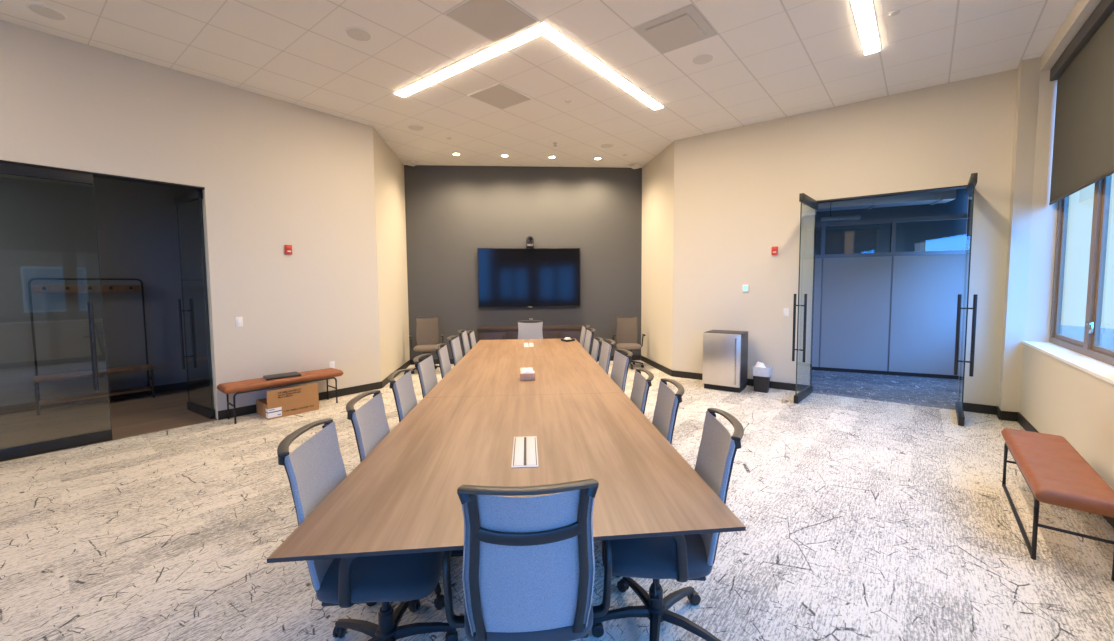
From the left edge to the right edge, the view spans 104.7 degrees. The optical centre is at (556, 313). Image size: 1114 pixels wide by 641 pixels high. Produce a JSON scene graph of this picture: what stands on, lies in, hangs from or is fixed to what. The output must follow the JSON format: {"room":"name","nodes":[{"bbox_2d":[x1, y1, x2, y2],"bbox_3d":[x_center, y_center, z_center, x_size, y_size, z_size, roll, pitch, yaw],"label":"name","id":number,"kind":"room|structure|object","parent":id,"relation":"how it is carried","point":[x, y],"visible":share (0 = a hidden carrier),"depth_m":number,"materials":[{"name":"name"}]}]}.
{"room":"conference room","nodes":[
{"label":"conference room","id":0,"kind":"room"},
{"bbox_2d":[0,174,211,406],"bbox_3d":[-7.583,-0.285,4.636,0.100,3.200,8.800,3,5,40],"label":"wall","id":1,"kind":"structure","parent":0,"point":[48,227],"depth_m":5.97,"materials":[{"name":"paint"}]},
{"bbox_2d":[0,378,212,414],"bbox_3d":[-7.528,1.262,4.697,0.014,0.105,8.600,3,5,40],"label":"baseboard","id":2,"kind":"structure","parent":1,"relation":"attached to","point":[17,408],"depth_m":6.06,"materials":[{"name":"black rubber"}]},
{"bbox_2d":[0,20,380,418],"bbox_3d":[-5.564,-0.592,3.305,0.160,3.950,8.600,3,5,40],"label":"wall","id":3,"kind":"structure","parent":0,"point":[274,174],"depth_m":5.22,"materials":[{"name":"paint"}]},
{"bbox_2d":[0,162,112,460],"bbox_3d":[-4.906,-0.023,4.041,0.156,2.695,0.879,3,5,40],"label":"door","id":4,"kind":"structure","parent":3,"relation":"in","point":[5,168],"depth_m":4.17,"materials":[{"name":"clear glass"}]},
{"bbox_2d":[0,160,204,189],"bbox_3d":[-4.664,-0.051,4.403,0.164,2.718,1.762,3,5,40],"label":"door frame","id":5,"kind":"structure","parent":3,"relation":"attached to","point":[100,175],"depth_m":4.49,"materials":[{"name":"black metal"}]},
{"bbox_2d":[174,189,214,418],"bbox_3d":[-4.442,-0.104,5.267,0.737,2.695,0.156,2,4,33],"label":"door","id":6,"kind":"structure","parent":3,"relation":"in","point":[194,195],"depth_m":5.36,"materials":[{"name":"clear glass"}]},
{"bbox_2d":[235,317,242,326],"bbox_3d":[-3.866,0.098,5.231,0.010,0.120,0.074,3,5,40],"label":"light switch","id":7,"kind":"object","parent":3,"relation":"attached to","point":[238,320],"visible":1,"depth_m":5.23,"materials":[{"name":"white paint"}]},
{"bbox_2d":[284,245,291,254],"bbox_3d":[-3.493,-0.834,5.597,0.046,0.124,0.084,3,5,40],"label":"fire alarm","id":8,"kind":"object","parent":3,"relation":"attached to","point":[288,248],"visible":1,"depth_m":5.58,"materials":[{"name":"red plastic"}]},
{"bbox_2d":[218,382,381,419],"bbox_3d":[-5.483,1.330,3.370,0.014,0.105,8.600,3,5,40],"label":"baseboard","id":9,"kind":"structure","parent":3,"relation":"attached to","point":[250,409],"depth_m":6.06,"materials":[{"name":"black rubber"}]},
{"bbox_2d":[329,361,334,367],"bbox_3d":[-3.180,0.732,6.083,0.009,0.116,0.074,3,5,40],"label":"wall outlet","id":10,"kind":"object","parent":3,"relation":"attached to","point":[332,363],"visible":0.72,"depth_m":6.08,"materials":[{"name":"white paint"}]},
{"bbox_2d":[373,128,409,380],"bbox_3d":[-2.938,-0.879,7.537,0.160,3.950,2.040,-1,4,-7],"label":"wall","id":11,"kind":"structure","parent":0,"point":[389,181],"depth_m":7.33,"materials":[{"name":"paint"}]},
{"bbox_2d":[404,165,641,359],"bbox_3d":[-0.623,-0.977,8.794,5.059,3.950,0.160,-1,4,-4],"label":"wall","id":12,"kind":"structure","parent":0,"point":[452,212],"depth_m":8.67,"materials":[{"name":"paint"}]},
{"bbox_2d":[410,355,640,364],"bbox_3d":[-0.602,0.947,8.829,4.739,0.105,0.014,-1,4,-4],"label":"baseboard","id":13,"kind":"structure","parent":12,"relation":"attached to","point":[634,357],"depth_m":8.72,"materials":[{"name":"black rubber"}]},
{"bbox_2d":[477,248,580,307],"bbox_3d":[-0.554,-0.725,8.693,2.060,1.200,0.083,-1,4,-4],"label":"television","id":14,"kind":"object","parent":12,"relation":"attached to","point":[507,277],"visible":1,"depth_m":8.65,"materials":[{"name":"black glass"}]},
{"bbox_2d":[526,236,533,246],"bbox_3d":[-0.539,-1.446,8.608,0.156,0.219,0.160,-1,4,-4],"label":"camera","id":15,"kind":"object","parent":12,"relation":"attached to","point":[529,238],"visible":1,"depth_m":8.55,"materials":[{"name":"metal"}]},
{"bbox_2d":[527,316,534,321],"bbox_3d":[-0.531,0.107,8.783,0.150,0.110,0.010,-1,4,-4],"label":"wall plate","id":16,"kind":"object","parent":12,"relation":"attached to","point":[528,317],"visible":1,"depth_m":8.78,"materials":[{"name":"paint"}]},
{"bbox_2d":[0,0,1077,167],"bbox_3d":[-1.750,-2.627,2.784,9.475,0.120,14.280,2,5,38],"label":"ceiling","id":17,"kind":"structure","parent":0,"point":[774,59],"depth_m":4.52,"materials":[{"name":"tile"}]},
{"bbox_2d":[25,3,67,20],"bbox_3d":[-4.403,-2.603,3.713,0.236,0.014,0.236,-1,4,-4],"label":"ceiling speaker","id":18,"kind":"object","parent":17,"relation":"attached to","point":[42,10],"visible":1,"depth_m":3.70,"materials":[{"name":"white paint"}]},
{"bbox_2d":[345,27,372,41],"bbox_3d":[-1.874,-2.645,4.071,0.236,0.014,0.236,-1,4,-4],"label":"ceiling speaker","id":19,"kind":"object","parent":17,"relation":"attached to","point":[356,33],"visible":1,"depth_m":4.06,"materials":[{"name":"white paint"}]},
{"bbox_2d":[406,160,420,165],"bbox_3d":[-2.746,-2.874,8.212,0.200,0.053,0.223,-4,5,-44],"label":"speaker","id":20,"kind":"object","parent":17,"relation":"attached to","point":[410,162],"visible":1,"depth_m":8.16},
{"bbox_2d":[407,125,423,130],"bbox_3d":[-2.126,-2.794,6.458,0.236,0.014,0.236,-1,4,-4],"label":"ceiling speaker","id":21,"kind":"object","parent":17,"relation":"attached to","point":[412,127],"visible":1,"depth_m":6.44,"materials":[{"name":"white paint"}]},
{"bbox_2d":[444,0,538,42],"bbox_3d":[-0.579,-2.640,3.833,0.556,0.014,0.620,3,5,40],"label":"ceiling vent","id":22,"kind":"object","parent":17,"relation":"in","point":[495,20],"visible":1,"depth_m":3.82,"materials":[{"name":"white metal"}]},
{"bbox_2d":[467,82,532,109],"bbox_3d":[-0.713,-2.740,5.439,0.556,0.014,0.620,3,5,40],"label":"ceiling vent","id":23,"kind":"object","parent":17,"relation":"in","point":[498,95],"visible":1,"depth_m":5.41,"materials":[{"name":"white metal"}]},
{"bbox_2d":[395,21,663,109],"bbox_3d":[-0.236,-2.712,4.816,3.454,0.031,1.854,-1,4,-4],"label":"recessed light","id":24,"kind":"object","parent":17,"relation":"in","point":[542,28],"visible":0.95,"depth_m":4.57,"materials":[{"name":"glowing white plastic diffuser"}]},
{"bbox_2d":[600,143,613,147],"bbox_3d":[0.854,-2.873,7.352,0.236,0.014,0.236,-1,4,-4],"label":"ceiling speaker","id":25,"kind":"object","parent":17,"relation":"attached to","point":[606,145],"visible":1,"depth_m":7.33,"materials":[{"name":"white paint"}]},
{"bbox_2d":[601,144,612,147],"bbox_3d":[0.854,-2.869,7.352,0.206,0.005,0.206,-1,4,-4],"label":"grille","id":26,"kind":"object","parent":25,"relation":"attached to","point":[602,145],"depth_m":7.33,"materials":[{"name":"white metal"}]},
{"bbox_2d":[627,163,640,168],"bbox_3d":[1.530,-2.927,8.532,0.200,0.053,0.223,2,4,36],"label":"speaker","id":27,"kind":"object","parent":17,"relation":"attached to","point":[633,165],"visible":1,"depth_m":8.47},
{"bbox_2d":[633,4,716,53],"bbox_3d":[1.123,-2.660,4.061,0.556,0.028,0.620,3,5,40],"label":"ceiling vent","id":28,"kind":"object","parent":17,"relation":"in","point":[685,26],"visible":1,"depth_m":4.01,"materials":[{"name":"white metal"}]},
{"bbox_2d":[691,53,714,64],"bbox_3d":[1.547,-2.702,4.561,0.236,0.014,0.236,-1,4,-4],"label":"ceiling speaker","id":29,"kind":"object","parent":17,"relation":"attached to","point":[703,58],"visible":1,"depth_m":4.54,"materials":[{"name":"white paint"}]},
{"bbox_2d":[693,54,712,63],"bbox_3d":[1.547,-2.698,4.561,0.206,0.005,0.206,-1,4,-4],"label":"grille","id":30,"kind":"object","parent":29,"relation":"attached to","point":[700,58],"depth_m":4.54,"materials":[{"name":"white metal"}]},
{"bbox_2d":[850,0,880,54],"bbox_3d":[2.292,-2.636,3.306,0.141,0.031,3.000,3,5,40],"label":"recessed light","id":31,"kind":"object","parent":17,"relation":"in","point":[863,10],"visible":1,"depth_m":3.97,"materials":[{"name":"white paint"}]},
{"bbox_2d":[888,10,899,15],"bbox_3d":[2.988,-2.663,3.812,0.084,0.016,0.084,-1,4,-4],"label":"ceiling sensor","id":32,"kind":"object","parent":17,"relation":"attached to","point":[895,12],"visible":1,"depth_m":3.80,"materials":[{"name":"white plastic"}]},
{"bbox_2d":[0,360,1113,640],"bbox_3d":[-1.523,1.384,3.812,10.906,0.120,15.340,2,5,38],"label":"floor","id":33,"kind":"structure","parent":0,"point":[863,519],"depth_m":2.72,"materials":[{"name":"carpet"}]},
{"bbox_2d":[28,278,154,414],"bbox_3d":[-6.254,0.376,5.814,0.355,1.712,1.100,3,5,40],"label":"hall tree","id":34,"kind":"object","parent":33,"relation":"on","point":[35,288],"visible":0.98,"depth_m":5.76,"materials":[{"name":"brown metal"}]},
{"bbox_2d":[39,386,151,405],"bbox_3d":[-6.272,1.115,5.881,0.222,0.030,1.040,3,5,40],"label":"shoe shelf","id":35,"kind":"object","parent":34,"relation":"attached to","point":[133,390],"depth_m":5.81,"materials":[{"name":"brown wood"}]},
{"bbox_2d":[217,368,342,423],"bbox_3d":[-3.453,1.014,5.468,0.330,0.440,1.320,3,5,40],"label":"bench","id":36,"kind":"object","parent":33,"relation":"on","point":[258,384],"visible":0.86,"depth_m":5.25,"materials":[{"name":"leather"}]},
{"bbox_2d":[217,368,342,393],"bbox_3d":[-3.455,0.837,5.457,0.330,0.085,1.320,3,5,40],"label":"cushion","id":37,"kind":"object","parent":36,"relation":"on","point":[258,384],"depth_m":5.27,"materials":[{"name":"leather"}]},
{"bbox_2d":[263,372,300,379],"bbox_3d":[-3.471,0.784,5.435,0.370,0.021,0.250,-4,5,-43],"label":"laptop","id":38,"kind":"object","parent":36,"relation":"on","point":[290,374],"visible":1,"depth_m":5.40,"materials":[{"name":"black plastic"}]},
{"bbox_2d":[256,383,318,419],"bbox_3d":[-3.400,1.065,5.430,0.434,0.341,0.568,3,5,40],"label":"cardboard box","id":39,"kind":"object","parent":33,"relation":"on","point":[278,403],"visible":1,"depth_m":5.28,"materials":[{"name":"brown cardboard"}]},
{"bbox_2d":[277,418,457,640],"bbox_3d":[-0.742,0.954,1.779,0.624,0.978,0.573,-1,4,-6],"label":"office chair","id":40,"kind":"object","parent":33,"relation":"on","point":[315,468],"visible":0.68,"depth_m":1.69,"materials":[{"name":"blue fabric"}]},
{"bbox_2d":[387,369,416,422],"bbox_3d":[-0.797,0.881,2.936,0.624,0.978,0.573,-1,4,-6],"label":"office chair","id":41,"kind":"object","parent":33,"relation":"on","point":[403,389],"visible":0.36,"depth_m":2.91,"materials":[{"name":"grey fabric"}]},
{"bbox_2d":[346,390,462,609],"bbox_3d":[-0.748,0.921,2.299,0.624,0.978,0.573,-1,4,-5],"label":"office chair","id":42,"kind":"object","parent":33,"relation":"on","point":[369,421],"visible":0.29,"depth_m":2.24,"materials":[{"name":"grey fabric"}]},
{"bbox_2d":[413,354,437,397],"bbox_3d":[-0.855,0.839,3.614,0.624,0.978,0.573,-1,4,-2],"label":"office chair","id":43,"kind":"object","parent":33,"relation":"on","point":[426,372],"visible":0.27,"depth_m":3.60,"materials":[{"name":"grey fabric"}]},
{"bbox_2d":[409,316,443,373],"bbox_3d":[-2.400,0.568,7.946,0.632,1.000,0.648,-1,4,-14],"label":"office chair","id":44,"kind":"object","parent":33,"relation":"on","point":[427,333],"visible":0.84,"depth_m":8.11,"materials":[{"name":"grey fabric"}]},
{"bbox_2d":[433,344,450,377],"bbox_3d":[-0.893,0.796,4.300,0.624,0.978,0.573,-1,4,-5],"label":"office chair","id":45,"kind":"object","parent":33,"relation":"on","point":[442,354],"visible":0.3,"depth_m":4.29,"materials":[{"name":"grey fabric"}]},
{"bbox_2d":[447,335,462,365],"bbox_3d":[-0.945,0.750,5.028,0.624,0.978,0.573,-1,4,-2],"label":"office chair","id":46,"kind":"object","parent":33,"relation":"on","point":[455,346],"visible":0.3,"depth_m":5.03,"materials":[{"name":"grey fabric"}]},
{"bbox_2d":[458,329,469,355],"bbox_3d":[-0.997,0.704,5.763,0.624,0.978,0.573,-1,4,-5],"label":"office chair","id":47,"kind":"object","parent":33,"relation":"on","point":[464,338],"visible":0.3,"depth_m":5.77,"materials":[{"name":"grey fabric"}]},
{"bbox_2d":[467,330,475,348],"bbox_3d":[-1.014,0.703,6.365,0.624,0.910,0.576,-1,4,-4],"label":"office chair","id":48,"kind":"object","parent":33,"relation":"on","point":[471,335],"visible":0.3,"depth_m":6.38,"materials":[{"name":"grey fabric"}]},
{"bbox_2d":[267,338,745,562],"bbox_3d":[-0.293,0.930,4.037,1.537,0.740,5.357,-1,4,-4],"label":"conference table","id":49,"kind":"object","parent":33,"relation":"on","point":[402,497],"visible":0.7,"depth_m":1.98,"materials":[{"name":"brown wood"}]},
{"bbox_2d":[511,436,538,467],"bbox_3d":[-0.158,0.675,2.127,0.122,0.006,0.394,-1,4,-4],"label":"panel","id":50,"kind":"object","parent":49,"relation":"on","point":[525,453],"visible":1,"depth_m":2.09,"materials":[{"name":"white plastic"}]},
{"bbox_2d":[520,368,534,380],"bbox_3d":[-0.259,0.526,3.776,0.132,0.098,0.120,-1,4,-4],"label":"tissue box","id":51,"kind":"object","parent":49,"relation":"on","point":[527,374],"visible":1,"depth_m":3.72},
{"bbox_2d":[524,343,533,346],"bbox_3d":[-0.393,0.433,5.996,0.130,0.006,0.390,-1,4,-4],"label":"panel","id":52,"kind":"object","parent":49,"relation":"on","point":[525,344],"visible":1,"depth_m":5.92,"materials":[{"name":"white plastic"}]},
{"bbox_2d":[561,337,574,341],"bbox_3d":[0.172,0.378,6.409,0.199,0.055,0.213,-2,4,-21],"label":"phone","id":53,"kind":"object","parent":49,"relation":"on","point":[566,339],"visible":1,"depth_m":6.37,"materials":[{"name":"black plastic"}]},
{"bbox_2d":[381,355,671,387],"bbox_3d":[-0.482,1.010,7.829,4.836,0.105,2.029,-1,4,-4],"label":"baseboard","id":54,"kind":"structure","parent":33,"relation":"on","point":[662,368],"depth_m":7.92,"materials":[{"name":"black rubber"}]},
{"bbox_2d":[443,478,611,640],"bbox_3d":[-0.102,0.965,1.545,0.632,0.980,0.648,-1,4,-5],"label":"office chair","id":55,"kind":"object","parent":33,"relation":"on","point":[528,572],"visible":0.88,"depth_m":1.33,"materials":[{"name":"grey fabric"}]},
{"bbox_2d":[518,320,542,338],"bbox_3d":[-0.413,0.626,6.785,0.632,1.000,0.648,-1,4,-4],"label":"office chair","id":56,"kind":"object","parent":33,"relation":"on","point":[525,330],"visible":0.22,"depth_m":6.99,"materials":[{"name":"grey fabric"}]},
{"bbox_2d":[477,325,588,341],"bbox_3d":[-0.464,0.637,8.565,2.170,0.755,0.491,-1,4,-4],"label":"credenza","id":57,"kind":"object","parent":33,"relation":"on","point":[554,331],"visible":0.37,"depth_m":8.35,"materials":[{"name":"brown wood"}]},
{"bbox_2d":[579,325,589,347],"bbox_3d":[0.165,0.661,6.315,0.624,0.978,0.573,-1,4,-2],"label":"office chair","id":58,"kind":"object","parent":33,"relation":"on","point":[583,331],"visible":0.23,"depth_m":6.38,"materials":[{"name":"grey fabric"}]},
{"bbox_2d":[584,328,594,353],"bbox_3d":[0.200,0.696,5.758,0.624,0.978,0.573,-1,4,-4],"label":"office chair","id":59,"kind":"object","parent":33,"relation":"on","point":[589,334],"visible":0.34,"depth_m":5.81,"materials":[{"name":"grey fabric"}]},
{"bbox_2d":[591,337,602,361],"bbox_3d":[0.239,0.760,5.142,0.624,0.930,0.576,-1,4,-2],"label":"office chair","id":60,"kind":"object","parent":33,"relation":"on","point":[596,344],"visible":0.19,"depth_m":5.19,"materials":[{"name":"grey fabric"}]},
{"bbox_2d":[599,339,614,373],"bbox_3d":[0.293,0.773,4.525,0.624,0.978,0.573,-1,4,-5],"label":"office chair","id":61,"kind":"object","parent":33,"relation":"on","point":[606,349],"visible":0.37,"depth_m":4.56,"materials":[{"name":"grey fabric"}]},
{"bbox_2d":[611,349,632,391],"bbox_3d":[0.337,0.820,3.768,0.624,0.978,0.573,-1,4,-7],"label":"office chair","id":62,"kind":"object","parent":33,"relation":"on","point":[620,366],"visible":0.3,"depth_m":3.80,"materials":[{"name":"grey fabric"}]},
{"bbox_2d":[612,316,645,369],"bbox_3d":[1.365,0.540,8.252,0.632,0.960,0.648,0,4,3],"label":"office chair","id":63,"kind":"object","parent":33,"relation":"on","point":[627,332],"visible":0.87,"depth_m":8.43,"materials":[{"name":"grey fabric"}]},
{"bbox_2d":[630,368,653,413],"bbox_3d":[0.373,0.888,3.109,0.624,0.930,0.576,0,4,0],"label":"office chair","id":64,"kind":"object","parent":33,"relation":"on","point":[641,385],"visible":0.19,"depth_m":3.12,"materials":[{"name":"grey fabric"}]},
{"bbox_2d":[615,378,684,577],"bbox_3d":[0.414,0.898,2.529,0.624,0.978,0.573,0,4,2],"label":"office chair","id":65,"kind":"object","parent":33,"relation":"on","point":[667,403],"visible":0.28,"depth_m":2.53,"materials":[{"name":"grey fabric"}]},
{"bbox_2d":[591,408,743,640],"bbox_3d":[0.463,0.938,1.891,0.624,0.978,0.573,0,4,6],"label":"office chair","id":66,"kind":"object","parent":33,"relation":"on","point":[682,558],"visible":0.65,"depth_m":1.81,"materials":[{"name":"grey fabric"}]},
{"bbox_2d":[702,330,747,392],"bbox_3d":[2.521,0.699,6.456,0.524,0.852,0.566,2,4,36],"label":"mini fridge","id":67,"kind":"object","parent":33,"relation":"on","point":[725,352],"visible":1,"depth_m":6.28,"materials":[{"name":"metal"}]},
{"bbox_2d":[751,365,771,392],"bbox_3d":[2.990,0.950,6.282,0.250,0.366,0.220,2,4,36],"label":"waste bin","id":68,"kind":"object","parent":33,"relation":"on","point":[761,376],"visible":0.94,"depth_m":6.21,"materials":[{"name":"black plastic"}]},
{"bbox_2d":[754,362,765,367],"bbox_3d":[2.965,0.741,6.280,0.150,0.089,0.130,2,4,36],"label":"crumpled paper","id":69,"kind":"object","parent":68,"relation":"in","point":[758,364],"visible":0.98,"depth_m":6.24,"materials":[{"name":"white paper"}]},
{"bbox_2d":[812,214,966,378],"bbox_3d":[4.824,-0.298,7.704,4.793,2.650,0.082,1,4,25],"label":"wall","id":70,"kind":"structure","parent":33,"relation":"on","point":[892,313],"depth_m":7.31,"materials":[{"name":"paint"}]},
{"bbox_2d":[1001,428,1113,580],"bbox_3d":[3.154,1.135,2.746,0.330,0.440,1.320,3,5,40],"label":"bench","id":71,"kind":"object","parent":33,"relation":"on","point":[1054,472],"visible":1,"depth_m":2.50,"materials":[{"name":"leather"}]},
{"bbox_2d":[1001,428,1113,517],"bbox_3d":[3.152,0.958,2.735,0.330,0.085,1.320,3,5,40],"label":"cushion","id":72,"kind":"object","parent":71,"relation":"on","point":[1052,469],"depth_m":2.52,"materials":[{"name":"leather"}]},
{"bbox_2d":[641,141,673,369],"bbox_3d":[1.932,-0.951,8.074,0.160,3.950,1.651,-1,4,-7],"label":"wall","id":73,"kind":"structure","parent":0,"point":[658,173],"depth_m":7.93,"materials":[{"name":"paint"}]},
{"bbox_2d":[672,69,1017,405],"bbox_3d":[3.665,-0.841,6.125,4.082,3.950,0.160,2,4,36],"label":"wall","id":74,"kind":"structure","parent":0,"point":[737,190],"depth_m":6.11,"materials":[{"name":"paint"}]},
{"bbox_2d":[742,285,748,291],"bbox_3d":[2.893,-0.389,6.597,0.092,0.116,0.024,2,4,35],"label":"thermostat","id":75,"kind":"object","parent":74,"relation":"attached to","point":[745,288],"visible":1,"depth_m":6.59,"materials":[{"name":"white paint"}]},
{"bbox_2d":[771,246,777,254],"bbox_3d":[3.201,-0.927,6.325,0.084,0.124,0.046,2,4,36],"label":"fire alarm","id":76,"kind":"object","parent":74,"relation":"attached to","point":[775,248],"visible":1,"depth_m":6.31,"materials":[{"name":"red plastic"}]},
{"bbox_2d":[783,308,788,315],"bbox_3d":[3.356,-0.025,6.298,0.074,0.120,0.010,2,4,36],"label":"light switch","id":77,"kind":"object","parent":74,"relation":"attached to","point":[785,310],"visible":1,"depth_m":6.30,"materials":[{"name":"white paint"}]},
{"bbox_2d":[792,193,817,403],"bbox_3d":[3.368,-0.198,5.808,0.156,2.695,0.799,3,5,43],"label":"door","id":78,"kind":"structure","parent":74,"relation":"in","point":[805,199],"depth_m":5.61,"materials":[{"name":"clear glass"}]},
{"bbox_2d":[672,370,996,414],"bbox_3d":[3.581,1.081,6.210,3.962,0.105,0.014,2,4,36],"label":"baseboard","id":79,"kind":"structure","parent":74,"relation":"attached to","point":[968,407],"depth_m":6.31,"materials":[{"name":"black rubber"}]},
{"bbox_2d":[810,185,966,379],"bbox_3d":[4.314,-0.202,5.700,1.594,2.718,0.164,2,4,36],"label":"door frame","id":80,"kind":"structure","parent":74,"relation":"attached to","point":[961,186],"depth_m":5.64,"materials":[{"name":"black metal"}]},
{"bbox_2d":[954,173,977,425],"bbox_3d":[4.645,-0.149,4.887,0.156,2.695,0.808,3,5,41],"label":"door","id":81,"kind":"structure","parent":74,"relation":"in","point":[972,182],"depth_m":4.68,"materials":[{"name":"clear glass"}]},
{"bbox_2d":[815,188,967,254],"bbox_3d":[6.957,-1.021,11.106,5.708,3.870,0.100,1,4,25],"label":"wall","id":82,"kind":"structure","parent":0,"point":[938,235],"depth_m":10.36,"materials":[{"name":"glass"}]},
{"bbox_2d":[998,57,1057,411],"bbox_3d":[5.237,-0.770,4.818,0.384,3.950,0.485,0,4,12],"label":"wall","id":83,"kind":"structure","parent":0,"point":[1032,221],"depth_m":4.68,"materials":[{"name":"paint"}]},
{"bbox_2d":[996,406,1017,421],"bbox_3d":[5.112,1.149,4.946,0.152,0.105,0.264,0,4,3],"label":"baseboard","id":84,"kind":"structure","parent":83,"relation":"attached to","point":[1002,415],"depth_m":4.86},
{"bbox_2d":[1022,341,1113,384],"bbox_3d":[1.375,0.659,-0.244,0.212,0.025,12.600,2,5,38],"label":"sill","id":85,"kind":"structure","parent":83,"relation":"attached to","point":[1101,370],"depth_m":3.57,"materials":[{"name":"white paint"}]},
{"bbox_2d":[1019,0,1113,489],"bbox_3d":[1.396,-0.415,-0.335,0.262,3.950,12.600,2,5,38],"label":"wall","id":86,"kind":"structure","parent":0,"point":[1057,397],"depth_m":3.58,"materials":[{"name":"paint"}]},
{"bbox_2d":[1017,412,1113,527],"bbox_3d":[1.302,1.499,-0.129,0.014,0.105,12.600,2,5,38],"label":"baseboard","id":87,"kind":"structure","parent":86,"relation":"attached to","point":[1021,420],"depth_m":4.46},
{"bbox_2d":[1049,182,1096,354],"bbox_3d":[5.001,-1.105,4.108,0.065,2.890,1.100,2,5,38],"label":"window","id":88,"kind":"structure","parent":86,"relation":"attached to","point":[1076,345],"depth_m":4.51,"materials":[{"name":"brown metal"}]},
{"bbox_2d":[1049,0,1113,204],"bbox_3d":[4.578,-1.806,3.690,0.105,1.420,2.178,2,5,38],"label":"roller blind","id":89,"kind":"object","parent":86,"relation":"attached to","point":[1083,145],"visible":1,"depth_m":3.77,"materials":[{"name":"fabric"}]},
{"bbox_2d":[1085,174,1113,365],"bbox_3d":[4.316,-1.045,3.249,0.085,2.890,1.100,2,5,38],"label":"window","id":90,"kind":"structure","parent":86,"relation":"attached to","point":[1093,350],"depth_m":3.66,"materials":[{"name":"brown metal"}]},
{"bbox_3d":[5.851,-2.836,8.497,7.473,0.100,7.491,-1,4,-4],"label":"ceiling","id":91,"kind":"structure","parent":0,"visible":0},
{"bbox_2d":[820,205,860,221],"bbox_3d":[5.087,-2.204,7.699,0.600,1.050,0.100,1,4,25],"label":"linear light","id":92,"kind":"object","parent":91,"relation":"hanging from","point":[850,217],"visible":0.91,"depth_m":7.70,"materials":[{"name":"grey metal"}]},
{"bbox_2d":[817,190,955,211],"bbox_3d":[5.149,-2.341,7.992,3.400,0.815,0.430,1,4,25],"label":"air duct","id":93,"kind":"object","parent":91,"relation":"hanging from","point":[931,198],"visible":0.3,"depth_m":7.52,"materials":[{"name":"silver metal"}]},
{"label":"outside","id":94,"kind":"structure","parent":0,"visible":0},
{"bbox_2d":[1060,325,1113,349],"bbox_3d":[0.043,5.639,0.356,140.000,0.200,140.000,-1,4,-4],"label":"ground","id":95,"kind":"structure","parent":94,"point":[1077,332],"depth_m":46.13,"materials":[{"name":"white snow"}]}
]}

